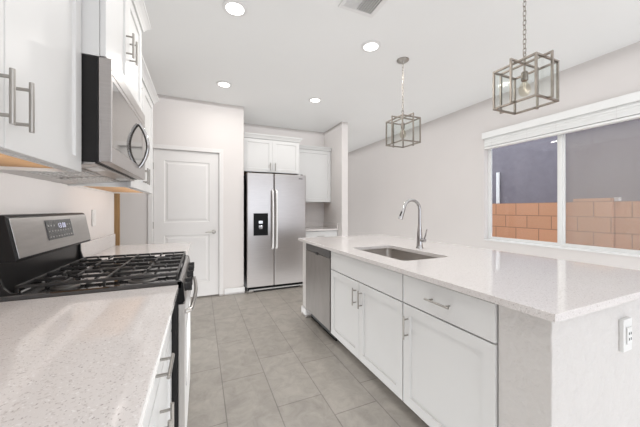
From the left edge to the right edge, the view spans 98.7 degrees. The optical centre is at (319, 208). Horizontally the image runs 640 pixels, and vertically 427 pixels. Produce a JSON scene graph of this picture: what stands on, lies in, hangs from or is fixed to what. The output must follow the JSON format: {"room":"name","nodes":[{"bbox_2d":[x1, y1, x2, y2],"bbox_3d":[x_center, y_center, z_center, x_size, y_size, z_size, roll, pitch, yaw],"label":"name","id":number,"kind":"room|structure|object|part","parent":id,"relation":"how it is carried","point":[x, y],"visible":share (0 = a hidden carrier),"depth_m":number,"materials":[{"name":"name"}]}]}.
{"room":"kitchen","nodes":[
{"label":"kitchen","id":0,"kind":"room"},
{"bbox_2d":[0,172,113,239],"bbox_3d":[-0.831,-0.140,-0.198,0.118,2.820,6.300,0,0,-23],"label":"wall","id":1,"kind":"structure","parent":0,"point":[18,194],"depth_m":1.60,"materials":[{"name":"paint"}]},
{"bbox_2d":[0,0,80,172],"bbox_3d":[-0.915,-0.640,0.619,0.375,0.980,1.040,0,0,-23],"label":"upper cabinet","id":2,"kind":"object","parent":1,"relation":"attached to","point":[40,40],"visible":1,"depth_m":0.88,"materials":[{"name":"paint"}]},
{"bbox_3d":[-0.710,-0.609,0.466,0.020,0.910,0.490,0,0,-23],"label":"door","id":3,"kind":"part","parent":2,"relation":"part of","materials":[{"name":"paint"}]},
{"bbox_3d":[-0.764,-0.275,0.666,0.040,0.135,0.012,0,0,-23],"label":"handle","id":4,"kind":"part","parent":2,"relation":"part of","materials":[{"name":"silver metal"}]},
{"bbox_3d":[-0.797,-0.275,0.743,0.040,0.135,0.012,0,0,-23],"label":"handle","id":5,"kind":"part","parent":2,"relation":"part of","materials":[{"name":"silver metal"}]},
{"bbox_2d":[92,210,95,225],"bbox_3d":[-1.795,0.070,2.186,0.010,0.130,0.080,0,0,-23],"label":"wall outlet","id":6,"kind":"object","parent":1,"relation":"attached to","point":[93,211],"visible":1,"depth_m":2.17,"materials":[{"name":"plastic"}]},
{"bbox_2d":[81,234,114,256],"bbox_3d":[-1.803,0.298,2.219,0.020,0.115,0.992,0,0,-23],"label":"backsplash","id":7,"kind":"structure","parent":1,"relation":"attached to","point":[94,246],"depth_m":2.21,"materials":[{"name":"stone"}]},
{"bbox_2d":[67,56,158,193],"bbox_3d":[-1.638,-0.635,2.301,0.390,0.970,1.014,0,0,-23],"label":"upper cabinet","id":8,"kind":"object","parent":1,"relation":"attached to","point":[149,95],"visible":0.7,"depth_m":2.41,"materials":[{"name":"paint"}]},
{"bbox_3d":[-1.408,-0.604,2.111,0.020,0.900,0.478,0,0,-23],"label":"door","id":9,"kind":"part","parent":8,"relation":"part of","materials":[{"name":"paint"}]},
{"bbox_3d":[-1.460,-0.275,2.305,0.040,0.135,0.012,0,0,-23],"label":"handle","id":10,"kind":"part","parent":8,"relation":"part of","materials":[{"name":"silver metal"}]},
{"bbox_3d":[-1.600,-0.604,2.552,0.020,0.900,0.478,0,0,-23],"label":"door","id":11,"kind":"part","parent":8,"relation":"part of","materials":[{"name":"paint"}]},
{"bbox_3d":[-1.638,-1.089,2.301,0.390,0.062,1.014,0,0,-23],"label":"crown molding","id":12,"kind":"part","parent":8,"relation":"part of","materials":[{"name":"paint"}]},
{"bbox_2d":[81,0,150,109],"bbox_3d":[-1.246,-0.978,1.480,0.455,0.645,0.896,0,0,-23],"label":"upper cabinet","id":13,"kind":"object","parent":1,"relation":"attached to","point":[110,29],"visible":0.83,"depth_m":1.42,"materials":[{"name":"paint"}]},
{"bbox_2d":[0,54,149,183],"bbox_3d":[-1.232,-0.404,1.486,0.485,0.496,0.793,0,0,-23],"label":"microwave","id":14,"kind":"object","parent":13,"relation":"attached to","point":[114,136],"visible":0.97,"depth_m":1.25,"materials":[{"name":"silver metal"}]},
{"bbox_3d":[-1.286,-0.179,1.462,0.364,0.045,0.785,0,0,-23],"label":"panel","id":15,"kind":"part","parent":14,"relation":"part of","materials":[{"name":"metal"}]},
{"bbox_3d":[-0.928,-0.427,1.190,0.046,0.449,0.009,0,0,-23],"label":"trim","id":16,"kind":"part","parent":14,"relation":"part of","materials":[{"name":"metal"}]},
{"bbox_3d":[-1.087,-0.395,1.554,0.045,0.383,0.782,0,0,-23],"label":"door","id":17,"kind":"part","parent":14,"relation":"part of","materials":[{"name":"metal"}]},
{"bbox_3d":[-1.110,-0.395,1.731,0.066,0.283,0.021,0,0,-23],"label":"handle","id":18,"kind":"part","parent":14,"relation":"part of","materials":[{"name":"silver metal"}]},
{"bbox_3d":[-1.013,-0.947,1.365,0.020,0.575,0.394,0,0,-23],"label":"door","id":19,"kind":"part","parent":13,"relation":"part of","materials":[{"name":"paint"}]},
{"bbox_3d":[-1.048,-0.905,1.520,0.040,0.135,0.012,0,0,-23],"label":"handle","id":20,"kind":"part","parent":13,"relation":"part of","materials":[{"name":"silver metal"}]},
{"bbox_3d":[-1.081,-0.905,1.597,0.040,0.135,0.012,0,0,-23],"label":"handle","id":21,"kind":"part","parent":13,"relation":"part of","materials":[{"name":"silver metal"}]},
{"bbox_3d":[-1.171,-0.947,1.729,0.020,0.575,0.394,0,0,-23],"label":"door","id":22,"kind":"part","parent":13,"relation":"part of","materials":[{"name":"paint"}]},
{"bbox_3d":[-1.246,-1.269,1.480,0.455,0.062,0.896,0,0,-23],"label":"crown molding","id":23,"kind":"part","parent":13,"relation":"part of","materials":[{"name":"paint"}]},
{"bbox_2d":[120,94,243,294],"bbox_3d":[-2.372,-0.140,3.701,2.600,2.820,0.120,0,0,-23],"label":"wall","id":24,"kind":"structure","parent":0,"point":[177,121],"depth_m":3.99,"materials":[{"name":"paint"}]},
{"bbox_2d":[148,144,222,296],"bbox_3d":[-1.874,0.200,3.889,0.945,2.141,0.174,0,0,-23],"label":"door","id":25,"kind":"structure","parent":24,"relation":"in","point":[185,204],"depth_m":3.90,"materials":[{"name":"paint"}]},
{"bbox_2d":[224,287,244,294],"bbox_3d":[-1.274,1.222,4.106,0.291,0.095,0.014,0,0,-23],"label":"baseboard","id":26,"kind":"structure","parent":24,"relation":"attached to","point":[229,291],"depth_m":4.10,"materials":[{"name":"paint"}]},
{"bbox_2d":[244,123,323,221],"bbox_3d":[-0.778,-0.140,5.277,1.820,2.820,0.120,0,0,-23],"label":"wall","id":27,"kind":"structure","parent":0,"point":[314,212],"depth_m":5.43,"materials":[{"name":"paint"}]},
{"bbox_2d":[244,132,302,174],"bbox_3d":[-0.874,-0.901,4.806,0.978,0.607,0.663,0,0,-23],"label":"upper cabinet","id":28,"kind":"object","parent":27,"relation":"attached to","point":[263,153],"visible":0.8,"depth_m":4.52,"materials":[{"name":"paint"}]},
{"bbox_3d":[-0.997,-0.868,4.451,0.462,0.532,0.020,0,0,-23],"label":"door","id":29,"kind":"part","parent":28,"relation":"part of","materials":[{"name":"paint"}]},
{"bbox_3d":[-0.874,-1.171,4.806,0.978,0.067,0.663,0,0,-23],"label":"crown molding","id":30,"kind":"part","parent":28,"relation":"part of","materials":[{"name":"paint"}]},
{"bbox_3d":[-0.572,-0.868,4.636,0.462,0.532,0.020,0,0,-23],"label":"door","id":31,"kind":"part","parent":28,"relation":"part of","materials":[{"name":"paint"}]},
{"bbox_2d":[298,145,331,202],"bbox_3d":[-0.167,-0.647,5.269,0.695,1.035,0.378,0,0,-23],"label":"upper cabinet","id":32,"kind":"object","parent":27,"relation":"attached to","point":[314,161],"visible":0.62,"depth_m":5.16,"materials":[{"name":"paint"}]},
{"bbox_3d":[-0.167,-1.134,5.269,0.695,0.062,0.378,0,0,-23],"label":"crown molding","id":33,"kind":"part","parent":32,"relation":"part of","materials":[{"name":"paint"}]},
{"bbox_2d":[187,285,428,426],"bbox_3d":[-0.035,1.320,2.275,5.990,0.100,10.440,0,0,-23],"label":"floor","id":34,"kind":"structure","parent":0,"point":[256,360],"depth_m":2.10,"materials":[{"name":"tile"}]},
{"bbox_2d":[0,213,197,426],"bbox_3d":[-1.098,0.647,1.545,0.753,1.246,0.797,0,0,-23],"label":"gas range","id":35,"kind":"object","parent":34,"relation":"on","point":[41,256],"visible":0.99,"depth_m":1.31,"materials":[{"name":"black metal"}]},
{"bbox_3d":[-1.151,0.344,1.244,0.103,0.016,0.103,0,0,-23],"label":"burner","id":36,"kind":"part","parent":35,"relation":"part of","materials":[{"name":"metal"}]},
{"bbox_2d":[0,255,187,301],"bbox_3d":[-1.106,0.355,1.541,0.630,0.037,0.797,0,0,-23],"label":"cooktop","id":37,"kind":"object","parent":35,"relation":"in","point":[13,294],"depth_m":1.30,"materials":[{"name":"metal"}]},
{"bbox_3d":[-1.355,0.344,1.712,0.124,0.016,0.124,0,0,-23],"label":"burner","id":38,"kind":"part","parent":35,"relation":"part of","materials":[{"name":"metal"}]},
{"bbox_3d":[-1.115,0.344,1.538,0.135,0.016,0.135,0,0,-23],"label":"burner","id":39,"kind":"part","parent":35,"relation":"part of","materials":[{"name":"metal"}]},
{"bbox_3d":[-0.876,0.344,1.364,0.124,0.016,0.124,0,0,-23],"label":"burner","id":40,"kind":"part","parent":35,"relation":"part of","materials":[{"name":"metal"}]},
{"bbox_3d":[-0.815,0.758,1.668,0.029,0.613,0.791,0,0,-23],"label":"oven door","id":41,"kind":"part","parent":35,"relation":"part of","materials":[{"name":"metal"}]},
{"bbox_3d":[-0.817,0.395,1.667,0.030,0.100,0.775,0,0,-23],"label":"control panel","id":42,"kind":"part","parent":35,"relation":"part of","materials":[{"name":"metal"}]},
{"bbox_3d":[-0.816,1.153,1.667,0.027,0.163,0.791,0,0,-23],"label":"storage drawer","id":43,"kind":"part","parent":35,"relation":"part of","materials":[{"name":"metal"}]},
{"bbox_3d":[-0.676,0.397,1.413,0.034,0.046,0.046,0,0,-23],"label":"knob","id":44,"kind":"part","parent":35,"relation":"part of","materials":[{"name":"black plastic"}]},
{"bbox_3d":[-0.720,0.397,1.514,0.034,0.046,0.046,0,0,-23],"label":"knob","id":45,"kind":"part","parent":35,"relation":"part of","materials":[{"name":"black plastic"}]},
{"bbox_3d":[-0.792,0.397,1.679,0.034,0.046,0.046,0,0,-23],"label":"knob","id":46,"kind":"part","parent":35,"relation":"part of","materials":[{"name":"black plastic"}]},
{"bbox_3d":[-0.863,0.397,1.844,0.034,0.046,0.046,0,0,-23],"label":"knob","id":47,"kind":"part","parent":35,"relation":"part of","materials":[{"name":"black plastic"}]},
{"bbox_3d":[-0.779,0.500,1.684,0.056,0.031,0.716,0,0,-23],"label":"handle","id":48,"kind":"part","parent":35,"relation":"part of","materials":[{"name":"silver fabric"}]},
{"bbox_2d":[142,316,174,426],"bbox_3d":[-0.794,0.829,0.747,0.699,0.883,0.893,0,0,-23],"label":"base cabinet","id":49,"kind":"object","parent":34,"relation":"on","point":[160,407],"visible":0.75,"depth_m":0.92,"materials":[{"name":"paint"}]},
{"bbox_3d":[-0.433,0.865,0.662,0.020,0.594,0.440,0,0,-23],"label":"door","id":50,"kind":"part","parent":49,"relation":"part of","materials":[{"name":"paint"}]},
{"bbox_3d":[-0.610,0.865,1.069,0.020,0.594,0.440,0,0,-23],"label":"door","id":51,"kind":"part","parent":49,"relation":"part of","materials":[{"name":"paint"}]},
{"bbox_3d":[-0.493,0.502,0.878,0.042,0.012,0.140,0,0,-23],"label":"handle","id":52,"kind":"part","parent":49,"relation":"part of","materials":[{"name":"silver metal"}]},
{"bbox_3d":[-0.510,0.718,0.916,0.042,0.135,0.012,0,0,-23],"label":"handle","id":53,"kind":"part","parent":49,"relation":"part of","materials":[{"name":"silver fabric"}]},
{"bbox_3d":[-0.476,0.718,0.839,0.042,0.135,0.012,0,0,-23],"label":"handle","id":54,"kind":"part","parent":49,"relation":"part of","materials":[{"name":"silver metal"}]},
{"bbox_2d":[244,172,305,293],"bbox_3d":[-0.816,0.355,4.660,0.938,1.830,0.922,0,0,-23],"label":"refrigerator","id":55,"kind":"object","parent":34,"relation":"on","point":[274,204],"visible":0.91,"depth_m":4.29,"materials":[{"name":"silver metal"}]},
{"bbox_3d":[-0.919,0.319,4.232,0.408,1.733,0.075,0,0,-23],"label":"freezer door","id":56,"kind":"part","parent":55,"relation":"part of","materials":[{"name":"metal"}]},
{"bbox_3d":[-0.727,0.160,4.237,0.031,0.930,0.077,0,0,-23],"label":"handle","id":57,"kind":"part","parent":55,"relation":"part of","materials":[{"name":"metal"}]},
{"bbox_3d":[-0.672,0.160,4.261,0.031,0.930,0.077,0,0,-23],"label":"handle","id":58,"kind":"part","parent":55,"relation":"part of","materials":[{"name":"metal"}]},
{"bbox_3d":[-0.485,0.319,4.420,0.522,1.733,0.075,0,0,-23],"label":"fridge door","id":59,"kind":"part","parent":55,"relation":"part of","materials":[{"name":"metal"}]},
{"bbox_2d":[306,243,336,340],"bbox_3d":[0.248,0.834,3.025,0.634,0.872,0.648,0,0,-23],"label":"dishwasher","id":60,"kind":"object","parent":34,"relation":"on","point":[318,260],"visible":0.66,"depth_m":2.84,"materials":[{"name":"silver metal"}]},
{"bbox_3d":[-0.022,0.812,2.909,0.036,0.685,0.642,0,0,-23],"label":"door","id":61,"kind":"part","parent":60,"relation":"part of","materials":[{"name":"metal"}]},
{"bbox_2d":[306,230,336,237],"bbox_3d":[-0.111,0.829,5.146,0.698,0.883,0.649,0,0,-23],"label":"base cabinet","id":62,"kind":"object","parent":34,"relation":"on","point":[332,232],"visible":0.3,"depth_m":4.90,"materials":[{"name":"paint"}]},
{"bbox_2d":[306,222,337,230],"bbox_3d":[-0.120,0.321,5.148,0.713,0.130,0.638,0,0,-23],"label":"countertop","id":63,"kind":"structure","parent":62,"relation":"on","point":[310,226],"depth_m":5.29,"materials":[{"name":"stone"}]},
{"bbox_2d":[331,251,404,400],"bbox_3d":[0.589,0.829,2.264,0.705,0.883,1.007,0,0,-23],"label":"base cabinet","id":64,"kind":"object","parent":34,"relation":"on","point":[367,302],"visible":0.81,"depth_m":2.00,"materials":[{"name":"paint"}]},
{"bbox_3d":[0.212,0.872,2.374,0.021,0.600,0.498,0,0,-23],"label":"door","id":65,"kind":"part","parent":64,"relation":"part of","materials":[{"name":"paint"}]},
{"bbox_3d":[0.301,0.690,2.093,0.040,0.135,0.012,0,0,-23],"label":"handle","id":66,"kind":"part","parent":64,"relation":"part of","materials":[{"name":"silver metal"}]},
{"bbox_3d":[0.412,0.872,1.913,0.021,0.600,0.498,0,0,-23],"label":"door","id":67,"kind":"part","parent":64,"relation":"part of","materials":[{"name":"paint"}]},
{"bbox_2d":[402,275,498,426],"bbox_3d":[0.905,0.829,1.536,0.705,0.883,0.575,0,0,-23],"label":"base cabinet","id":68,"kind":"object","parent":34,"relation":"on","point":[450,337],"visible":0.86,"depth_m":1.37,"materials":[{"name":"paint"}]},
{"bbox_3d":[0.504,0.700,1.626,0.040,0.135,0.012,0,0,-23],"label":"handle","id":69,"kind":"part","parent":68,"relation":"part of","materials":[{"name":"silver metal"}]},
{"bbox_3d":[0.601,0.480,1.403,0.040,0.012,0.155,0,0,-23],"label":"handle","id":70,"kind":"part","parent":68,"relation":"part of","materials":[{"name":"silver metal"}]},
{"bbox_3d":[0.628,0.481,1.415,0.021,0.166,0.569,0,0,-23],"label":"drawer","id":71,"kind":"part","parent":68,"relation":"part of","materials":[{"name":"paint"}]},
{"bbox_3d":[-1.491,0.829,2.351,0.699,0.883,0.978,0,0,-23],"label":"base cabinet","id":72,"kind":"object","parent":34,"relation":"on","visible":0},
{"bbox_2d":[81,234,190,259],"bbox_3d":[-1.499,0.314,2.352,0.684,0.145,0.992,0,0,-23],"label":"countertop","id":73,"kind":"structure","parent":72,"relation":"on","point":[102,246],"depth_m":2.36,"materials":[{"name":"stone"}]},
{"bbox_2d":[114,193,119,245],"bbox_3d":[-2.071,-0.135,2.710,0.162,2.810,0.019,0,0,-23],"label":"wood board","id":74,"kind":"object","parent":73,"relation":"on","point":[116,195],"visible":0.04,"depth_m":2.73,"materials":[{"name":"brown wood"}]},
{"bbox_3d":[-0.436,0.829,-0.077,0.699,0.883,0.896,0,0,-23],"label":"base cabinet","id":75,"kind":"object","parent":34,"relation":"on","visible":0},
{"bbox_2d":[0,285,177,426],"bbox_3d":[-0.618,0.314,0.327,0.684,0.145,1.812,0,0,-23],"label":"countertop","id":76,"kind":"structure","parent":75,"relation":"on","point":[92,359],"depth_m":0.66,"materials":[{"name":"stone"}]},
{"bbox_2d":[324,122,347,235],"bbox_3d":[0.267,-0.140,5.312,0.125,2.820,0.890,0,0,-23],"label":"wall partition","id":77,"kind":"structure","parent":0,"point":[336,138],"depth_m":5.00,"materials":[{"name":"paint"}]},
{"bbox_2d":[142,0,639,151],"bbox_3d":[-0.035,-1.600,2.275,5.990,0.100,10.440,0,0,-23],"label":"ceiling","id":78,"kind":"structure","parent":0,"point":[278,56],"depth_m":2.72,"materials":[{"name":"paint"}]},
{"bbox_2d":[216,81,231,87],"bbox_3d":[-1.191,-1.544,3.413,0.184,0.012,0.184,0,0,-23],"label":"recessed light","id":79,"kind":"object","parent":78,"relation":"in","point":[224,84],"visible":1,"depth_m":3.40,"materials":[{"name":"white plastic"}]},
{"bbox_2d":[222,0,246,16],"bbox_3d":[-0.656,-1.544,2.120,0.184,0.012,0.184,0,0,-23],"label":"recessed light","id":80,"kind":"object","parent":78,"relation":"in","point":[236,8],"visible":1,"depth_m":2.11,"materials":[{"name":"paint"}]},
{"bbox_2d":[309,97,321,102],"bbox_3d":[-0.069,-1.544,3.906,0.184,0.012,0.184,0,0,-23],"label":"recessed light","id":81,"kind":"object","parent":78,"relation":"in","point":[314,99],"visible":1,"depth_m":3.90,"materials":[{"name":"white plastic"}]},
{"bbox_2d":[338,0,387,17],"bbox_3d":[0.340,-1.545,2.021,0.305,0.010,0.305,0,0,-23],"label":"ceiling vent","id":82,"kind":"object","parent":78,"relation":"in","point":[369,8],"visible":1,"depth_m":2.09,"materials":[{"name":"metal"}]},
{"bbox_2d":[361,40,380,51],"bbox_3d":[0.484,-1.544,2.616,0.184,0.012,0.184,0,0,-23],"label":"recessed light","id":83,"kind":"object","parent":78,"relation":"in","point":[372,45],"visible":1,"depth_m":2.60,"materials":[{"name":"white plastic"}]},
{"bbox_2d":[386,57,420,147],"bbox_3d":[0.861,-1.110,2.860,0.288,0.879,0.320,0,0,-23],"label":"pendant light","id":84,"kind":"object","parent":78,"relation":"hanging from","point":[402,60],"visible":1,"depth_m":2.83,"materials":[{"name":"silver metal"}]},
{"bbox_3d":[0.861,-0.812,2.860,0.288,0.282,0.012,0,0,-23],"label":"cross frame","id":85,"kind":"part","parent":84,"relation":"part of","materials":[{"name":"silver metal"}]},
{"bbox_3d":[0.861,-1.260,2.860,0.016,0.499,0.016,0,0,22],"label":"chain","id":86,"kind":"part","parent":84,"relation":"part of","materials":[{"name":"silver metal"}]},
{"bbox_3d":[0.861,-0.812,2.860,0.012,0.282,0.320,0,0,-23],"label":"cross frame","id":87,"kind":"part","parent":84,"relation":"part of","materials":[{"name":"silver metal"}]},
{"bbox_2d":[493,0,558,114],"bbox_3d":[1.334,-1.110,1.793,0.288,0.879,0.320,0,0,-23],"label":"pendant light","id":88,"kind":"object","parent":78,"relation":"hanging from","point":[524,75],"visible":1,"depth_m":1.76,"materials":[{"name":"silver metal"}]},
{"bbox_3d":[1.334,-0.812,1.793,0.288,0.282,0.012,0,0,-23],"label":"cross frame","id":89,"kind":"part","parent":88,"relation":"part of","materials":[{"name":"silver metal"}]},
{"bbox_2d":[521,64,527,81],"bbox_3d":[1.334,-0.888,1.793,0.040,0.106,0.040,0,0,-23],"label":"socket","id":90,"kind":"object","parent":88,"relation":"attached to","point":[524,75],"depth_m":1.79,"materials":[{"name":"silver metal"}]},
{"bbox_3d":[1.334,-1.260,1.793,0.016,0.499,0.016,0,0,22],"label":"chain","id":91,"kind":"part","parent":88,"relation":"part of","materials":[{"name":"silver metal"}]},
{"bbox_3d":[1.334,-0.812,1.793,0.012,0.282,0.320,0,0,-23],"label":"cross frame","id":92,"kind":"part","parent":88,"relation":"part of","materials":[{"name":"silver metal"}]},
{"bbox_2d":[303,242,639,426],"bbox_3d":[0.693,0.829,2.326,0.845,0.883,2.585,0,0,-23],"label":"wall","id":93,"kind":"structure","parent":0,"point":[573,372],"depth_m":1.08,"materials":[{"name":"white paint"}]},
{"bbox_2d":[302,306,306,316],"bbox_3d":[-0.189,1.222,3.277,0.014,0.095,0.138,0,0,-23],"label":"baseboard","id":94,"kind":"structure","parent":93,"relation":"attached to","point":[304,310],"depth_m":3.25,"materials":[{"name":"paint"}]},
{"bbox_2d":[298,234,639,322],"bbox_3d":[0.829,0.371,2.402,1.235,0.030,2.675,0,0,-23],"label":"countertop","id":95,"kind":"structure","parent":93,"relation":"on","point":[550,289],"depth_m":1.50,"materials":[{"name":"stone"}]},
{"bbox_2d":[362,248,435,260],"bbox_3d":[0.632,0.496,2.297,0.500,0.220,0.780,0,0,-23],"label":"sink","id":96,"kind":"object","parent":95,"relation":"in","point":[388,252],"visible":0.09,"depth_m":2.60,"materials":[{"name":"metal"}]},
{"bbox_2d":[398,199,426,247],"bbox_3d":[0.827,0.132,2.442,0.270,0.449,0.125,0,0,-23],"label":"faucet","id":97,"kind":"object","parent":95,"relation":"on","point":[420,239],"visible":1,"depth_m":2.49,"materials":[{"name":"silver metal"}]},
{"bbox_3d":[0.830,0.032,2.476,0.202,0.249,0.027,0,0,-23],"label":"spout","id":98,"kind":"part","parent":97,"relation":"part of","materials":[{"name":"silver metal"}]},
{"bbox_3d":[0.932,0.239,2.460,0.034,0.118,0.075,0,0,-23],"label":"lever","id":99,"kind":"part","parent":97,"relation":"part of","materials":[{"name":"silver metal"}]},
{"bbox_2d":[619,317,631,351],"bbox_3d":[1.306,0.535,1.171,0.076,0.136,0.024,0,0,-23],"label":"wall outlet","id":100,"kind":"object","parent":93,"relation":"attached to","point":[625,324],"visible":1,"depth_m":1.16,"materials":[{"name":"plastic"}]},
{"bbox_2d":[626,326,631,344],"bbox_3d":[1.309,0.535,1.164,0.040,0.070,0.006,0,0,-23],"label":"receptacle","id":101,"kind":"object","parent":100,"relation":"attached to","point":[628,328],"depth_m":1.16,"materials":[{"name":"plastic"}]},
{"bbox_2d":[348,41,639,269],"bbox_3d":[2.643,-0.140,3.439,0.150,2.820,10.200,0,0,-23],"label":"wall","id":102,"kind":"structure","parent":0,"point":[446,172],"depth_m":4.31,"materials":[{"name":"paint"}]},
{"bbox_2d":[482,91,639,149],"bbox_3d":[2.711,-0.965,3.116,0.084,0.234,1.815,0,0,-23],"label":"window blind","id":103,"kind":"object","parent":102,"relation":"attached to","point":[626,107],"visible":1,"depth_m":3.00,"materials":[{"name":"paint"}]},
{"bbox_3d":[2.712,-0.861,3.125,0.062,0.025,1.746,0,0,-23],"label":"rail","id":104,"kind":"part","parent":103,"relation":"part of","materials":[{"name":"white plastic"}]},
{"bbox_2d":[484,239,639,256],"bbox_3d":[2.729,0.439,3.132,0.087,0.016,1.770,0,0,-23],"label":"trim","id":105,"kind":"structure","parent":102,"relation":"attached to","point":[540,245],"depth_m":3.01,"materials":[{"name":"paint"}]},
{"bbox_2d":[488,134,639,254],"bbox_3d":[2.797,-0.328,3.162,0.069,1.525,1.770,0,0,-23],"label":"window","id":106,"kind":"structure","parent":102,"relation":"in","point":[561,139],"depth_m":3.16,"materials":[{"name":"plastic"}]},
{"bbox_3d":[2.609,-0.328,3.565,0.025,1.477,0.833,0,0,-23],"label":"sash","id":107,"kind":"part","parent":106,"relation":"part of","materials":[{"name":"plastic"}]},
{"bbox_3d":[2.783,-0.328,3.168,0.049,1.477,0.034,0,0,-23],"label":"meeting rail","id":108,"kind":"part","parent":106,"relation":"part of","materials":[{"name":"plastic"}]},
{"bbox_3d":[2.959,-0.328,2.760,0.025,1.477,0.855,0,0,-23],"label":"sash","id":109,"kind":"part","parent":106,"relation":"part of","materials":[{"name":"plastic"}]},
{"label":"outside","id":110,"kind":"structure","parent":0,"visible":0},
{"bbox_3d":[10.269,1.340,8.824,18.130,0.100,24.000,0,0,-23],"label":"ground","id":111,"kind":"structure","parent":110,"visible":0},
{"bbox_2d":[492,201,639,249],"bbox_3d":[4.155,0.592,3.987,0.200,1.397,20.000,0,0,-23],"label":"wall","id":112,"kind":"structure","parent":111,"relation":"on","point":[526,221],"depth_m":4.61,"materials":[{"name":"orange brick"}]},
{"bbox_2d":[614,197,621,200],"bbox_3d":[4.124,-0.135,3.808,0.080,0.054,0.048,0,0,-23],"label":"post cap","id":113,"kind":"object","parent":112,"relation":"on","point":[615,198],"visible":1,"depth_m":3.79,"materials":[{"name":"paint"}]},
{"bbox_2d":[492,118,639,203],"bbox_3d":[9.710,-2.920,7.764,9.000,8.420,22.500,0,0,-23],"label":"neighbor house","id":114,"kind":"structure","parent":111,"relation":"on","point":[602,161],"depth_m":6.38,"materials":[{"name":"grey paint"}]},
{"bbox_2d":[573,198,614,247],"bbox_3d":[4.078,0.568,4.065,0.240,1.445,0.435,0,0,-23],"label":"wall","id":115,"kind":"structure","parent":111,"relation":"on","point":[593,218],"depth_m":3.99,"materials":[{"name":"orange brick"}]}
]}

